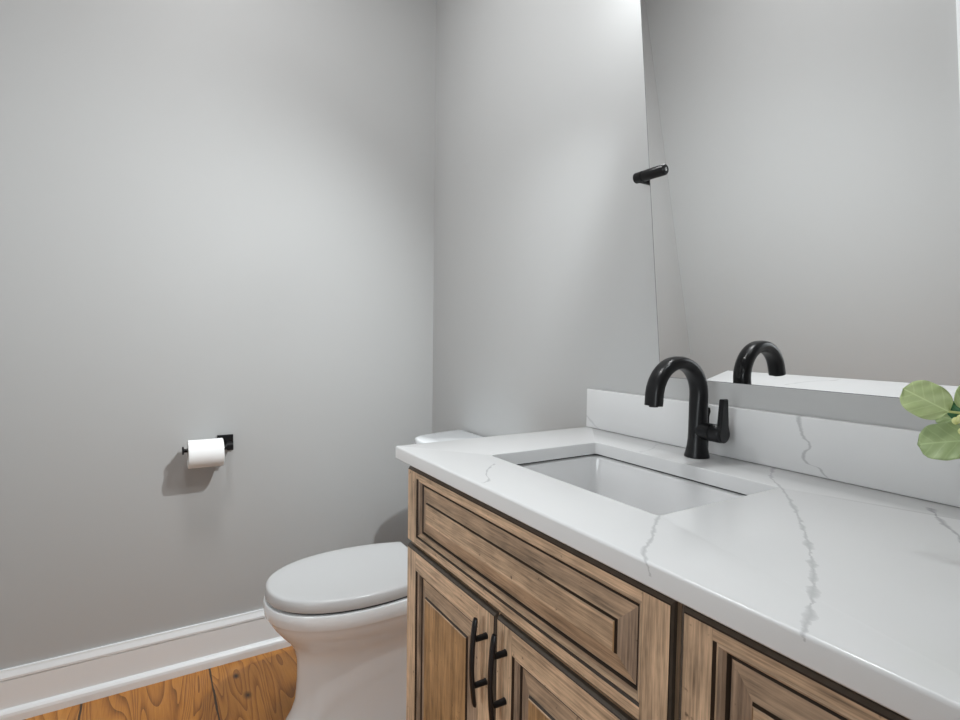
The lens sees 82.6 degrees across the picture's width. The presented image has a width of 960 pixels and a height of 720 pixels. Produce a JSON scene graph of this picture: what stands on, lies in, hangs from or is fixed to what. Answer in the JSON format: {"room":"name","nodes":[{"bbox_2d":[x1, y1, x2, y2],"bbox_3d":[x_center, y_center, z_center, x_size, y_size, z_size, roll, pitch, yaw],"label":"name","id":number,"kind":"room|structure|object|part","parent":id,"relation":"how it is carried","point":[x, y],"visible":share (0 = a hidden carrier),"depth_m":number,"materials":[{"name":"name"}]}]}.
{"room":"bathroom","nodes":[
{"label":"bathroom","id":0,"kind":"room"},
{"bbox_2d":[24,646,296,719],"bbox_3d":[-0.192,1.133,0.753,1.765,0.100,2.820,-1,3,-31],"label":"floor","id":1,"kind":"structure","parent":0,"point":[262,686],"depth_m":1.67,"materials":[{"name":"brown wood"}]},
{"bbox_2d":[263,430,481,719],"bbox_3d":[-0.271,0.655,1.659,0.725,0.770,0.455,-1,3,-31],"label":"toilet","id":2,"kind":"object","parent":1,"relation":"on","point":[342,612],"visible":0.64,"depth_m":1.50,"materials":[{"name":"white ceramic"}]},
{"bbox_3d":[-0.282,0.844,1.662,0.705,0.392,0.357,-1,3,-31],"label":"bowl","id":3,"kind":"part","parent":2,"relation":"part of","materials":[{"name":"white ceramic"}]},
{"bbox_3d":[-0.385,0.627,1.588,0.449,0.033,0.351,-1,3,-31],"label":"lid","id":4,"kind":"part","parent":2,"relation":"part of","materials":[{"name":"grey plastic"}]},
{"bbox_3d":[-0.373,0.646,1.596,0.465,0.006,0.340,-1,3,-31],"label":"seat","id":5,"kind":"part","parent":2,"relation":"part of","materials":[{"name":"white plastic"}]},
{"bbox_3d":[-0.052,0.283,1.773,0.224,0.032,0.455,-1,3,-31],"label":"tank lid","id":6,"kind":"part","parent":2,"relation":"part of","materials":[{"name":"white ceramic"}]},
{"bbox_2d":[406,466,685,719],"bbox_3d":[0.234,0.649,1.005,0.559,0.857,0.688,-1,3,-31],"label":"base cabinet","id":7,"kind":"object","parent":1,"relation":"on","point":[507,620],"visible":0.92,"depth_m":0.82,"materials":[{"name":"brown wood"}]},
{"bbox_3d":[-0.065,0.664,1.031,0.014,0.439,0.231,-1,3,-31],"label":"panel","id":8,"kind":"part","parent":7,"relation":"part of","materials":[{"name":"brown wood"}]},
{"bbox_3d":[-0.060,0.665,1.030,0.021,0.542,0.340,-1,3,-31],"label":"door","id":9,"kind":"part","parent":7,"relation":"part of","materials":[{"name":"brown wood"}]},
{"bbox_3d":[-0.003,0.487,0.883,0.031,0.144,0.012,-1,3,-31],"label":"handle","id":10,"kind":"part","parent":7,"relation":"part of","materials":[{"name":"black metal"}]},
{"bbox_3d":[0.026,0.489,0.836,0.031,0.144,0.012,-1,3,-31],"label":"handle","id":11,"kind":"part","parent":7,"relation":"part of","materials":[{"name":"black metal"}]},
{"bbox_3d":[0.031,0.316,0.867,0.014,0.106,0.578,-1,3,-31],"label":"panel","id":12,"kind":"part","parent":7,"relation":"part of","materials":[{"name":"brown wood"}]},
{"bbox_3d":[0.116,0.680,0.736,0.014,0.439,0.232,-1,3,-31],"label":"panel","id":13,"kind":"part","parent":7,"relation":"part of","materials":[{"name":"brown wood"}]},
{"bbox_3d":[0.118,0.681,0.739,0.021,0.542,0.332,-1,3,-31],"label":"door","id":14,"kind":"part","parent":7,"relation":"part of","materials":[{"name":"brown wood"}]},
{"bbox_2d":[395,427,959,719],"bbox_3d":[0.332,0.214,0.846,0.553,0.026,1.055,-1,3,-31],"label":"countertop","id":15,"kind":"structure","parent":7,"relation":"on","point":[857,586],"depth_m":0.62,"materials":[{"name":"white stone"}]},
{"bbox_2d":[516,454,745,514],"bbox_3d":[0.246,0.298,0.976,0.328,0.154,0.462,-1,3,-31],"label":"sink","id":16,"kind":"object","parent":15,"relation":"in","point":[649,490],"visible":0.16,"depth_m":1.12,"materials":[{"name":"white ceramic"}]},
{"bbox_2d":[644,356,729,458],"bbox_3d":[0.393,0.093,1.036,0.172,0.199,0.084,-1,3,-31],"label":"faucet","id":17,"kind":"object","parent":15,"relation":"on","point":[700,431],"visible":1,"depth_m":1.05,"materials":[{"name":"black metal"}]},
{"bbox_3d":[0.447,0.140,1.056,0.034,0.034,0.049,-1,3,-31],"label":"handle","id":18,"kind":"part","parent":17,"relation":"part of","materials":[{"name":"black metal"}]},
{"bbox_3d":[0.455,0.143,1.092,0.009,0.097,0.010,-1,3,-31],"label":"lift rod","id":19,"kind":"part","parent":17,"relation":"part of","materials":[{"name":"black metal"}]},
{"bbox_3d":[0.460,0.116,1.034,0.033,0.083,0.010,-1,3,-31],"label":"lever","id":20,"kind":"part","parent":17,"relation":"part of","materials":[{"name":"black metal"}]},
{"bbox_2d":[900,380,959,460],"bbox_3d":[0.582,0.095,0.536,0.153,0.246,0.231,0,3,-14],"label":"potted plant","id":21,"kind":"object","parent":15,"relation":"on","point":[924,399],"visible":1,"depth_m":0.61,"materials":[{"name":"green plant"}]},
{"bbox_2d":[681,606,909,719],"bbox_3d":[0.498,0.672,0.575,0.559,0.857,0.329,-1,3,-31],"label":"base cabinet","id":22,"kind":"object","parent":1,"relation":"on","point":[727,674],"visible":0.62,"depth_m":0.51,"materials":[{"name":"brown wood"}]},
{"bbox_3d":[0.296,0.339,0.433,0.014,0.106,0.231,-1,3,-31],"label":"panel","id":23,"kind":"part","parent":22,"relation":"part of","materials":[{"name":"brown wood"}]},
{"bbox_2d":[0,0,436,669],"bbox_3d":[-0.881,-0.348,1.848,1.765,2.740,0.100,-1,3,-31],"label":"wall","id":24,"kind":"structure","parent":0,"point":[217,216],"depth_m":1.78,"materials":[{"name":"grey paint"}]},
{"bbox_2d":[0,609,291,719],"bbox_3d":[-0.865,0.951,1.851,1.565,0.146,0.031,-1,3,-31],"label":"baseboard","id":25,"kind":"structure","parent":24,"relation":"attached to","point":[33,689],"depth_m":1.71,"materials":[{"name":"white paint"}]},
{"bbox_2d":[182,434,233,454],"bbox_3d":[-0.882,0.277,1.776,0.155,0.050,0.077,-1,3,-31],"label":"toilet paper holder","id":26,"kind":"object","parent":24,"relation":"attached to","point":[228,438],"visible":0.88,"depth_m":1.81,"materials":[{"name":"black metal"}]},
{"bbox_2d":[187,438,224,468],"bbox_3d":[-0.878,0.298,1.749,0.101,0.089,0.089,-1,3,-31],"label":"toilet paper roll","id":27,"kind":"object","parent":26,"relation":"hanging from","point":[201,453],"visible":0.98,"depth_m":1.72,"materials":[{"name":"white paper"}]},
{"bbox_3d":[-0.854,0.275,1.832,0.049,0.050,0.010,-1,3,-31],"label":"wall plate","id":28,"kind":"part","parent":26,"relation":"part of","materials":[{"name":"black metal"}]},
{"bbox_3d":[-0.829,0.283,1.805,0.019,0.019,0.064,-1,3,-31],"label":"post","id":29,"kind":"part","parent":26,"relation":"part of","materials":[{"name":"black metal"}]},
{"bbox_2d":[432,0,936,436],"bbox_3d":[0.539,-0.295,1.124,0.100,2.740,2.620,-1,3,-31],"label":"wall","id":30,"kind":"structure","parent":0,"point":[545,290],"depth_m":1.60,"materials":[{"name":"grey paint"}]},
{"bbox_2d":[586,388,959,507],"bbox_3d":[0.561,0.148,0.982,0.019,0.100,1.055,-1,3,-31],"label":"backsplash","id":31,"kind":"structure","parent":30,"relation":"attached to","point":[883,458],"depth_m":0.95,"materials":[{"name":"white stone"}]},
{"bbox_2d":[633,0,959,400],"bbox_3d":[0.532,-0.393,0.939,0.112,0.893,0.696,-1,3,-31],"label":"mirror","id":32,"kind":"object","parent":30,"relation":"attached to","point":[802,176],"visible":0.99,"depth_m":0.93,"materials":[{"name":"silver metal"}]},
{"bbox_3d":[0.380,-0.405,1.233,0.053,0.034,0.034,-1,3,-31],"label":"wall post","id":33,"kind":"part","parent":32,"relation":"part of","materials":[{"name":"black metal"}]}
]}

